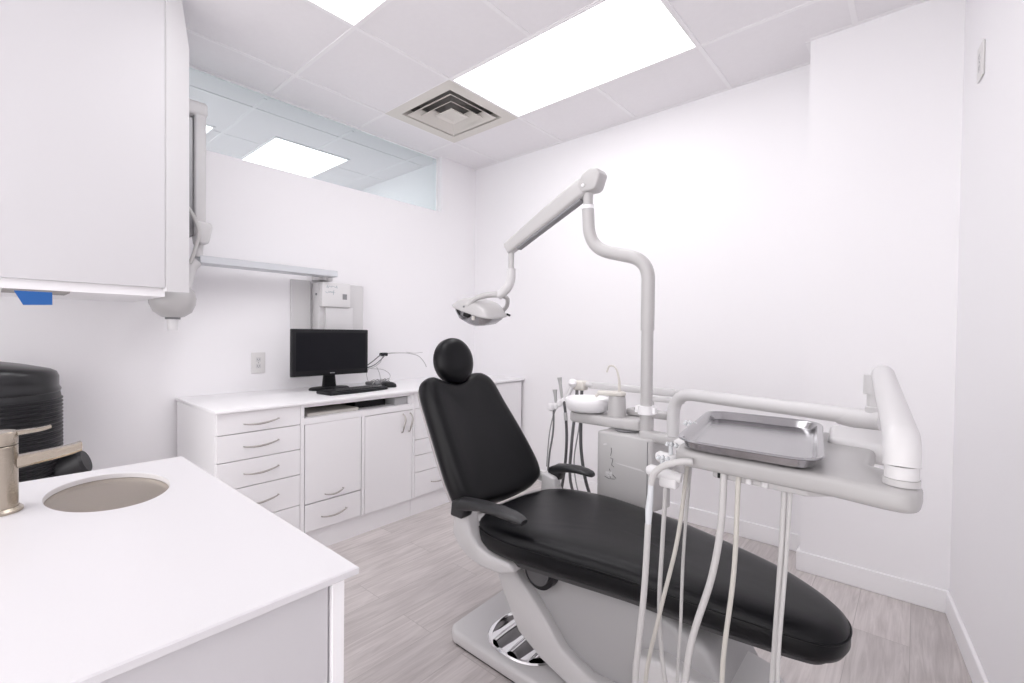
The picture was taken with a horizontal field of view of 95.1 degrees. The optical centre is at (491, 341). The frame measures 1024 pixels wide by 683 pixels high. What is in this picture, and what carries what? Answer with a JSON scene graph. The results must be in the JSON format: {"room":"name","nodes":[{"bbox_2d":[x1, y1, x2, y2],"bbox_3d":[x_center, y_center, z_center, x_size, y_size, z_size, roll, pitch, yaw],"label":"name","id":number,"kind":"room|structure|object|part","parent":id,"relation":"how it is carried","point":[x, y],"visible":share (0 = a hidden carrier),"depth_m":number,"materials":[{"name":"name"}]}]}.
{"room":"dental clinic","nodes":[
{"label":"dental clinic","id":0,"kind":"room"},
{"bbox_2d":[0,150,475,470],"bbox_3d":[-1.679,-0.214,2.743,0.120,2.710,4.395,1,1,42],"label":"wall","id":1,"kind":"structure","parent":0,"point":[119,366],"depth_m":2.87,"materials":[{"name":"white paint"}]},
{"bbox_2d":[0,0,188,301],"bbox_3d":[-2.010,-0.871,1.796,0.641,1.363,1.355,1,1,42],"label":"upper cabinet","id":2,"kind":"object","parent":1,"relation":"attached to","point":[94,94],"visible":0.96,"depth_m":1.83,"materials":[{"name":"white laminate"}]},
{"bbox_2d":[14,290,51,304],"bbox_3d":[-1.688,-0.159,1.726,0.002,0.051,0.102,1,1,42],"label":"tape","id":3,"kind":"object","parent":2,"relation":"hanging from","point":[26,297],"visible":1,"depth_m":1.73,"materials":[{"name":"blue plastic"}]},
{"bbox_3d":[-1.393,-0.882,2.070,0.018,1.332,0.135,1,1,4],"label":"panel","id":4,"kind":"part","parent":2,"relation":"part of","materials":[{"name":"white"}]},
{"bbox_2d":[148,99,337,329],"bbox_3d":[-1.386,-0.661,2.750,0.209,1.200,1.057,1,1,37],"label":"dental x-ray machine","id":5,"kind":"object","parent":1,"relation":"attached to","point":[174,306],"visible":0.8,"depth_m":2.45,"materials":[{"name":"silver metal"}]},
{"bbox_2d":[251,352,264,372],"bbox_3d":[-1.448,0.132,2.910,0.009,0.128,0.084,1,1,42],"label":"wall socket","id":6,"kind":"object","parent":1,"relation":"attached to","point":[258,358],"visible":1,"depth_m":2.91,"materials":[{"name":"white plastic"}]},
{"bbox_2d":[189,65,437,210],"bbox_3d":[-1.808,-1.332,2.570,0.030,0.471,3.976,1,1,42],"label":"window","id":7,"kind":"structure","parent":1,"relation":"in","point":[190,66],"depth_m":3.27,"materials":[{"name":"white paint"}]},
{"bbox_3d":[-1.812,-1.334,2.565,0.006,0.451,3.964,1,1,42],"label":"glass pane","id":8,"kind":"part","parent":7,"relation":"part of","materials":[{"name":"clear glass"}]},
{"bbox_2d":[290,279,362,377],"bbox_3d":[-1.097,-0.083,3.183,0.151,0.647,0.482,1,1,42],"label":"control box","id":9,"kind":"object","parent":1,"relation":"attached to","point":[334,305],"visible":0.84,"depth_m":3.12,"materials":[{"name":"white"}]},
{"bbox_3d":[-1.264,-0.084,3.098,0.019,0.647,0.132,1,1,42],"label":"mounting plate","id":10,"kind":"part","parent":9,"relation":"part of","materials":[{"name":"white plastic"}]},
{"bbox_3d":[-1.051,-0.312,3.151,0.045,0.162,0.205,1,1,42],"label":"control panel","id":11,"kind":"part","parent":9,"relation":"part of","materials":[{"name":"white plastic"}]},
{"bbox_2d":[359,164,431,209],"bbox_3d":[-2.826,-0.240,3.613,2.748,2.710,4.135,1,1,42],"label":"wall","id":12,"kind":"structure","parent":0,"point":[414,187],"depth_m":4.38,"materials":[{"name":"white paint"}]},
{"bbox_2d":[183,0,918,189],"bbox_3d":[-1.239,-1.568,2.346,6.550,0.020,4.415,1,1,42],"label":"ceiling","id":13,"kind":"structure","parent":0,"point":[450,37],"depth_m":2.62,"materials":[{"name":"tile"}]},
{"bbox_2d":[206,124,215,135],"bbox_3d":[-2.682,-1.590,3.624,1.195,0.009,0.620,1,1,42],"label":"recessed light","id":14,"kind":"object","parent":13,"relation":"in","point":[209,128],"visible":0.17,"depth_m":3.47,"materials":[{"name":"white plastic"}]},
{"bbox_2d":[240,136,349,177],"bbox_3d":[-1.895,-1.592,4.250,1.215,0.009,0.645,1,1,42],"label":"recessed light","id":15,"kind":"object","parent":13,"relation":"in","point":[280,153],"visible":0.59,"depth_m":4.05,"materials":[{"name":"white plastic"}]},
{"bbox_2d":[305,0,389,27],"bbox_3d":[-0.436,-1.542,1.667,1.212,0.017,0.632,1,1,42],"label":"recessed light","id":16,"kind":"object","parent":13,"relation":"in","point":[353,13],"visible":1,"depth_m":2.17,"materials":[{"name":"white plastic"}]},
{"bbox_2d":[385,80,516,142],"bbox_3d":[-0.270,-1.612,3.233,0.650,0.122,0.650,1,1,42],"label":"ceiling vent","id":17,"kind":"object","parent":13,"relation":"in","point":[449,111],"visible":0.84,"depth_m":3.27,"materials":[{"name":"beige metal"}]},
{"bbox_3d":[-0.271,-1.559,3.234,0.164,0.016,0.164,1,1,42],"label":"plate","id":18,"kind":"part","parent":17,"relation":"part of","materials":[{"name":"beige metal"}]},
{"bbox_2d":[182,0,928,185],"bbox_3d":[-1.319,-1.559,2.406,6.350,0.006,4.395,1,1,42],"label":"ceiling grid","id":19,"kind":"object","parent":13,"relation":"attached to","point":[851,4],"depth_m":2.67,"materials":[{"name":"white metal"}]},
{"bbox_2d":[450,0,698,117],"bbox_3d":[0.419,-1.549,2.605,1.212,0.017,0.638,1,1,42],"label":"recessed light","id":20,"kind":"object","parent":13,"relation":"in","point":[607,41],"visible":0.91,"depth_m":2.52,"materials":[{"name":"white plastic"}]},
{"bbox_2d":[327,481,971,682],"bbox_3d":[-1.178,1.203,2.379,6.900,0.100,4.515,1,1,42],"label":"floor","id":21,"kind":"structure","parent":0,"point":[414,581],"depth_m":1.98,"materials":[{"name":"grey wood"}]},
{"bbox_2d":[0,361,92,481],"bbox_3d":[-1.982,0.609,1.892,0.431,1.086,0.492,1,1,29],"label":"office chair","id":22,"kind":"object","parent":21,"relation":"on","point":[30,395],"visible":0.29,"depth_m":1.84,"materials":[{"name":"black leather"}]},
{"bbox_3d":[-1.992,0.137,1.857,0.424,0.141,0.424,1,1,42],"label":"lid","id":23,"kind":"part","parent":22,"relation":"part of","materials":[{"name":"black plastic"}]},
{"bbox_2d":[53,451,92,476],"bbox_3d":[-1.784,0.531,1.968,0.161,0.141,0.112,0,1,-26],"label":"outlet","id":24,"kind":"object","parent":22,"relation":"attached to","point":[78,462],"depth_m":1.94,"materials":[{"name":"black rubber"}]},
{"bbox_2d":[101,580,343,682],"bbox_3d":[-0.975,0.767,0.537,0.866,0.838,1.272,1,1,42],"label":"base cabinet","id":25,"kind":"object","parent":21,"relation":"on","point":[301,640],"visible":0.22,"depth_m":0.64,"materials":[{"name":"white laminate"}]},
{"bbox_2d":[0,456,358,682],"bbox_3d":[-0.987,0.342,0.522,0.910,0.012,1.338,1,1,42],"label":"countertop","id":26,"kind":"structure","parent":25,"relation":"on","point":[99,596],"depth_m":0.69,"materials":[{"name":"stone"}]},
{"bbox_2d":[0,424,81,516],"bbox_3d":[-0.922,0.250,0.934,0.072,0.158,0.160,1,1,42],"label":"tap","id":27,"kind":"object","parent":26,"relation":"on","point":[11,460],"visible":1,"depth_m":0.91,"materials":[{"name":"silver metal"}]},
{"bbox_3d":[-0.922,0.178,0.932,0.024,0.014,0.067,1,1,42],"label":"lever","id":28,"kind":"part","parent":27,"relation":"part of","materials":[{"name":"silver metal"}]},
{"bbox_3d":[-0.907,0.231,0.954,0.028,0.037,0.108,1,1,39],"label":"spout","id":29,"kind":"part","parent":27,"relation":"part of","materials":[{"name":"silver metal"}]},
{"bbox_2d":[43,477,168,511],"bbox_3d":[-0.846,0.414,1.038,0.309,0.146,0.220,1,1,42],"label":"sink bowl","id":30,"kind":"object","parent":26,"relation":"in","point":[114,493],"visible":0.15,"depth_m":1.04,"materials":[{"name":"beige ceramic"}]},
{"bbox_3d":[-0.239,0.772,0.714,0.018,0.838,0.020,1,1,42],"label":"corner post","id":31,"kind":"part","parent":25,"relation":"part of","materials":[{"name":"white paint"}]},
{"bbox_2d":[177,401,299,529],"bbox_3d":[-1.353,0.741,2.516,0.618,0.816,0.413,1,1,41],"label":"base cabinet","id":32,"kind":"object","parent":21,"relation":"on","point":[256,453],"visible":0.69,"depth_m":2.34,"materials":[{"name":"white laminate"}]},
{"bbox_3d":[-1.502,0.741,2.384,0.566,0.816,0.018,1,1,41],"label":"panel","id":33,"kind":"part","parent":32,"relation":"part of","materials":[{"name":"white laminate"}]},
{"bbox_3d":[-1.153,0.640,2.336,0.018,0.130,0.401,1,1,41],"label":"drawer","id":34,"kind":"part","parent":32,"relation":"part of","materials":[{"name":"white laminate"}]},
{"bbox_3d":[-1.151,0.507,2.334,0.018,0.127,0.401,1,1,41],"label":"drawer","id":35,"kind":"part","parent":32,"relation":"part of","materials":[{"name":"white laminate"}]},
{"bbox_3d":[-1.150,0.390,2.332,0.018,0.100,0.401,1,1,41],"label":"drawer","id":36,"kind":"part","parent":32,"relation":"part of","materials":[{"name":"white laminate"}]},
{"bbox_3d":[-1.133,0.639,2.320,0.033,0.019,0.171,1,1,41],"label":"handle","id":37,"kind":"part","parent":32,"relation":"part of","materials":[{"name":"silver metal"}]},
{"bbox_3d":[-1.131,0.507,2.318,0.033,0.019,0.171,1,1,41],"label":"handle","id":38,"kind":"part","parent":32,"relation":"part of","materials":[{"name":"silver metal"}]},
{"bbox_3d":[-1.130,0.398,2.316,0.033,0.019,0.171,1,1,41],"label":"handle","id":39,"kind":"part","parent":32,"relation":"part of","materials":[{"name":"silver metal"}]},
{"bbox_3d":[-1.154,0.788,2.338,0.018,0.159,0.401,1,1,41],"label":"drawer","id":40,"kind":"part","parent":32,"relation":"part of","materials":[{"name":"white laminate"}]},
{"bbox_3d":[-1.134,0.788,2.323,0.033,0.019,0.171,1,1,41],"label":"handle","id":41,"kind":"part","parent":32,"relation":"part of","materials":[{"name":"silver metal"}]},
{"bbox_3d":[-1.156,0.950,2.341,0.018,0.157,0.401,1,1,41],"label":"drawer","id":42,"kind":"part","parent":32,"relation":"part of","materials":[{"name":"white laminate"}]},
{"bbox_2d":[175,375,524,414],"bbox_3d":[-0.715,0.318,3.244,0.649,0.016,2.362,1,1,42],"label":"countertop","id":43,"kind":"structure","parent":32,"relation":"on","point":[216,404],"depth_m":2.64,"materials":[{"name":"stone"}]},
{"bbox_2d":[290,329,367,390],"bbox_3d":[-1.062,0.115,3.033,0.170,0.388,0.523,1,1,42],"label":"computer monitor","id":44,"kind":"object","parent":43,"relation":"on","point":[327,353],"visible":0.94,"depth_m":2.97,"materials":[{"name":"black plastic"}]},
{"bbox_2d":[316,385,387,395],"bbox_3d":[-0.857,0.301,2.928,0.170,0.023,0.430,1,1,37],"label":"keyboard","id":45,"kind":"object","parent":43,"relation":"on","point":[367,388],"visible":1,"depth_m":2.85,"materials":[{"name":"black plastic"}]},
{"bbox_2d":[365,378,389,384],"bbox_3d":[-0.800,0.285,3.330,0.103,0.044,0.160,1,1,42],"label":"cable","id":46,"kind":"object","parent":43,"relation":"on","point":[371,382],"visible":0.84,"depth_m":3.30,"materials":[{"name":"grey plastic"}]},
{"bbox_2d":[381,382,395,387],"bbox_3d":[-0.700,0.292,3.190,0.110,0.036,0.068,1,1,14],"label":"computer mouse","id":47,"kind":"object","parent":43,"relation":"on","point":[386,384],"visible":0.94,"depth_m":3.16,"materials":[{"name":"black plastic"}]},
{"bbox_2d":[366,352,426,381],"bbox_3d":[-0.698,0.190,3.534,0.107,0.216,0.604,1,1,42],"label":"cable bundle","id":48,"kind":"object","parent":43,"relation":"on","point":[383,355],"visible":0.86,"depth_m":3.46,"materials":[{"name":"grey plastic"}]},
{"bbox_2d":[299,393,414,546],"bbox_3d":[-0.967,0.738,2.956,0.619,0.816,0.772,1,1,41],"label":"base cabinet","id":49,"kind":"object","parent":21,"relation":"on","point":[356,474],"visible":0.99,"depth_m":2.74,"materials":[{"name":"white laminate"}]},
{"bbox_2d":[304,404,358,416],"bbox_3d":[-1.038,0.396,2.788,0.396,0.018,0.327,1,1,42],"label":"document tray","id":50,"kind":"object","parent":49,"relation":"in","point":[334,408],"visible":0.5,"depth_m":2.70,"materials":[{"name":"grey plastic"}]},
{"bbox_3d":[-0.892,0.954,2.643,0.018,0.147,0.345,1,1,41],"label":"drawer","id":51,"kind":"part","parent":49,"relation":"part of","materials":[{"name":"white laminate"}]},
{"bbox_3d":[-0.889,0.660,2.638,0.018,0.430,0.345,1,1,41],"label":"door","id":52,"kind":"part","parent":49,"relation":"part of","materials":[{"name":"white laminate"}]},
{"bbox_3d":[-0.874,0.961,2.625,0.033,0.019,0.156,1,1,41],"label":"handle","id":53,"kind":"part","parent":49,"relation":"part of","materials":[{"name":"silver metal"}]},
{"bbox_3d":[-0.872,0.842,2.623,0.033,0.020,0.116,1,1,41],"label":"handle","id":54,"kind":"part","parent":49,"relation":"part of","materials":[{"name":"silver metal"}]},
{"bbox_3d":[-0.641,0.737,2.923,0.018,0.584,0.356,1,1,41],"label":"door","id":55,"kind":"part","parent":49,"relation":"part of","materials":[{"name":"white laminate"}]},
{"bbox_2d":[384,396,406,404],"bbox_3d":[-0.564,0.385,2.879,0.274,0.046,0.275,1,1,42],"label":"switch","id":56,"kind":"object","parent":49,"relation":"in","point":[402,399],"visible":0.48,"depth_m":2.87,"materials":[{"name":"grey"}]},
{"bbox_3d":[-0.555,0.521,2.976,0.035,0.123,0.023,1,1,41],"label":"handle","id":57,"kind":"part","parent":49,"relation":"part of","materials":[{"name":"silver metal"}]},
{"bbox_2d":[410,392,448,515],"bbox_3d":[-0.559,0.734,3.421,0.618,0.816,0.490,1,1,41],"label":"base cabinet","id":58,"kind":"object","parent":21,"relation":"on","point":[429,491],"visible":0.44,"depth_m":3.13,"materials":[{"name":"white laminate"}]},
{"bbox_3d":[-0.349,0.385,3.245,0.018,0.105,0.473,1,1,41],"label":"drawer","id":59,"kind":"part","parent":58,"relation":"part of","materials":[{"name":"white laminate"}]},
{"bbox_3d":[-0.351,0.543,3.248,0.018,0.202,0.473,1,1,41],"label":"drawer","id":60,"kind":"part","parent":58,"relation":"part of","materials":[{"name":"white laminate"}]},
{"bbox_3d":[-0.352,0.698,3.251,0.018,0.100,0.473,1,1,41],"label":"drawer","id":61,"kind":"part","parent":58,"relation":"part of","materials":[{"name":"white laminate"}]},
{"bbox_3d":[-0.354,0.806,3.252,0.018,0.109,0.473,1,1,41],"label":"drawer","id":62,"kind":"part","parent":58,"relation":"part of","materials":[{"name":"white laminate"}]},
{"bbox_3d":[-0.355,0.943,3.255,0.018,0.157,0.473,1,1,41],"label":"drawer","id":63,"kind":"part","parent":58,"relation":"part of","materials":[{"name":"white laminate"}]},
{"bbox_2d":[495,381,520,427],"bbox_3d":[-0.175,0.731,3.859,0.619,0.816,0.665,1,1,41],"label":"base cabinet","id":64,"kind":"object","parent":21,"relation":"on","point":[510,392],"visible":0.06,"depth_m":3.84,"materials":[{"name":"white laminate"}]},
{"bbox_2d":[418,338,852,682],"bbox_3d":[0.349,0.588,1.709,1.565,1.183,0.696,1,1,42],"label":"dental chair","id":65,"kind":"object","parent":21,"relation":"on","point":[568,563],"visible":0.96,"depth_m":1.54,"materials":[{"name":"black leather"}]},
{"bbox_3d":[-0.050,0.421,2.100,0.357,0.536,0.517,1,1,42],"label":"backrest","id":66,"kind":"part","parent":65,"relation":"part of","materials":[{"name":"black leather"}]},
{"bbox_3d":[-0.004,0.596,1.621,0.302,0.068,0.067,1,1,42],"label":"armrest","id":67,"kind":"part","parent":65,"relation":"part of","materials":[{"name":"black plastic"}]},
{"bbox_3d":[0.381,1.152,1.589,1.194,0.052,0.400,1,1,42],"label":"plate","id":68,"kind":"part","parent":65,"relation":"part of","materials":[{"name":"grey"}]},
{"bbox_2d":[488,612,547,665],"bbox_3d":[0.151,1.110,1.778,0.308,0.028,0.308,1,1,42],"label":"foot pedal","id":69,"kind":"object","parent":65,"relation":"on","point":[504,635],"visible":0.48,"depth_m":1.72,"materials":[{"name":"silver metal"}]},
{"bbox_3d":[0.151,1.110,1.778,0.270,0.028,0.276,1,1,42],"label":"grooved plate","id":70,"kind":"part","parent":69,"relation":"part of","materials":[{"name":"silver metal"}]},
{"bbox_3d":[0.211,0.639,2.183,0.234,0.099,0.069,1,1,22],"label":"recliner arm","id":71,"kind":"part","parent":65,"relation":"part of","materials":[{"name":"grey plastic"}]},
{"bbox_3d":[0.221,0.952,1.577,0.561,0.341,0.052,1,1,42],"label":"lift arm","id":72,"kind":"part","parent":65,"relation":"part of","materials":[{"name":"grey plastic"}]},
{"bbox_3d":[0.368,0.592,2.105,0.202,0.070,0.071,1,1,42],"label":"armrest","id":73,"kind":"part","parent":65,"relation":"part of","materials":[{"name":"black"}]},
{"bbox_2d":[565,365,678,511],"bbox_3d":[0.587,0.531,2.055,0.441,0.841,0.649,1,1,-3],"label":"cuspidor unit","id":74,"kind":"object","parent":65,"relation":"attached to","point":[625,451],"visible":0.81,"depth_m":2.03,"materials":[{"name":"white plastic"}]},
{"bbox_2d":[452,168,656,430],"bbox_3d":[0.255,-0.200,2.311,1.148,1.177,0.231,1,1,42],"label":"lamp","id":75,"kind":"object","parent":74,"relation":"on","point":[477,310],"visible":1,"depth_m":2.14,"materials":[{"name":"grey plastic"}]},
{"bbox_3d":[0.266,-0.607,2.317,0.485,0.306,0.077,1,1,42],"label":"spring arm","id":76,"kind":"part","parent":75,"relation":"part of","materials":[{"name":"grey plastic"}]},
{"bbox_3d":[0.447,-0.661,2.159,0.045,0.088,0.045,1,1,42],"label":"pivot post","id":77,"kind":"part","parent":75,"relation":"part of","materials":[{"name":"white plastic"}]},
{"bbox_2d":[565,395,607,412],"bbox_3d":[0.465,0.302,2.264,0.212,0.064,0.212,1,1,42],"label":"bowl","id":78,"kind":"object","parent":74,"relation":"on","point":[575,403],"depth_m":2.19,"materials":[{"name":"white ceramic"}]},
{"bbox_3d":[0.567,0.171,2.170,0.077,0.126,0.014,1,1,42],"label":"gooseneck spout","id":79,"kind":"part","parent":74,"relation":"part of","materials":[{"name":"beige metal"}]},
{"bbox_2d":[546,377,684,491],"bbox_3d":[0.595,0.584,2.321,0.705,0.783,0.227,1,1,42],"label":"suction arm","id":80,"kind":"object","parent":74,"relation":"attached to","point":[581,385],"visible":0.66,"depth_m":2.43},
{"bbox_3d":[0.313,0.343,2.451,0.040,0.042,0.040,1,1,42],"label":"ball knob","id":81,"kind":"part","parent":80,"relation":"part of","materials":[{"name":"white paint"}]},
{"bbox_3d":[0.407,0.271,2.452,0.052,0.067,0.024,0,1,-29],"label":"holder stem","id":82,"kind":"part","parent":80,"relation":"part of","materials":[{"name":"white plastic"}]},
{"bbox_3d":[0.428,0.221,2.466,0.048,0.047,0.048,1,1,42],"label":"ball knob","id":83,"kind":"part","parent":80,"relation":"part of","materials":[{"name":"white paint"}]},
{"bbox_3d":[0.725,0.360,2.142,0.036,0.188,0.114,1,1,20],"label":"link post","id":84,"kind":"part","parent":80,"relation":"part of","materials":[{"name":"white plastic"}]},
{"bbox_3d":[0.494,0.697,1.564,1.139,0.123,0.591,1,1,42],"label":"seat","id":85,"kind":"part","parent":65,"relation":"part of","materials":[{"name":"black leather"}]},
{"bbox_2d":[632,365,922,682],"bbox_3d":[0.747,0.522,1.280,0.582,0.928,1.141,1,1,24],"label":"dental delivery unit","id":86,"kind":"object","parent":65,"relation":"attached to","point":[886,433],"visible":0.98,"depth_m":0.92,"materials":[{"name":"white plastic"}]},
{"bbox_3d":[0.370,0.260,1.007,0.032,0.032,0.010,1,1,42],"label":"valve knob","id":87,"kind":"part","parent":86,"relation":"part of","materials":[{"name":"grey plastic"}]},
{"bbox_3d":[0.438,0.264,1.072,0.197,0.054,0.032,0,1,-40],"label":"holder rail","id":88,"kind":"part","parent":86,"relation":"part of","materials":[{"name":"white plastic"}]},
{"bbox_3d":[0.410,0.243,1.062,0.032,0.032,0.010,1,1,42],"label":"valve knob","id":89,"kind":"part","parent":86,"relation":"part of","materials":[{"name":"grey plastic"}]},
{"bbox_3d":[0.477,0.216,1.123,0.032,0.053,0.010,1,1,42],"label":"valve knob","id":90,"kind":"part","parent":86,"relation":"part of","materials":[{"name":"grey plastic"}]},
{"bbox_3d":[0.489,0.263,0.889,0.012,0.014,0.012,1,1,42],"label":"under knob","id":91,"kind":"part","parent":86,"relation":"part of","materials":[{"name":"white plastic"}]},
{"bbox_2d":[678,411,824,467],"bbox_3d":[0.582,0.206,1.044,0.261,0.021,0.472,1,1,35],"label":"tray","id":92,"kind":"object","parent":86,"relation":"on","point":[792,442],"visible":1,"depth_m":1.03,"materials":[{"name":"silver metal"}]},
{"bbox_3d":[0.509,0.264,0.871,0.012,0.014,0.012,1,1,42],"label":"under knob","id":93,"kind":"part","parent":86,"relation":"part of","materials":[{"name":"white plastic"}]},
{"bbox_3d":[0.837,0.131,0.982,0.050,0.135,0.670,1,1,37],"label":"balance arm","id":94,"kind":"part","parent":86,"relation":"part of","materials":[{"name":"white plastic"}]},
{"bbox_2d":[474,0,964,590],"bbox_3d":[0.973,-0.194,3.222,3.396,2.710,0.356,1,1,42],"label":"wall","id":95,"kind":"structure","parent":0,"point":[798,228],"depth_m":2.69,"materials":[{"name":"white paint"}]},
{"bbox_2d":[536,469,948,612],"bbox_3d":[1.137,1.117,2.992,2.553,0.100,0.249,1,1,42],"label":"baseboard","id":96,"kind":"structure","parent":95,"relation":"attached to","point":[916,593],"depth_m":2.34,"materials":[{"name":"white paint"}]},
{"bbox_2d":[949,0,1023,682],"bbox_3d":[0.818,-0.147,0.308,0.119,2.710,4.193,1,1,37],"label":"wall","id":97,"kind":"structure","parent":0,"point":[987,554],"depth_m":1.56,"materials":[{"name":"white paint"}]},
{"bbox_2d":[945,592,988,682],"bbox_3d":[0.752,1.157,0.370,0.013,0.100,4.169,1,1,37],"label":"baseboard","id":98,"kind":"structure","parent":97,"relation":"attached to","point":[976,672],"depth_m":1.74,"materials":[{"name":"white paint"}]},
{"bbox_2d":[977,39,984,83],"bbox_3d":[1.821,-1.041,1.742,0.009,0.128,0.084,1,1,37],"label":"detector","id":99,"kind":"object","parent":97,"relation":"attached to","point":[981,51],"visible":1,"depth_m":1.73,"materials":[{"name":"white plastic"}]}
]}

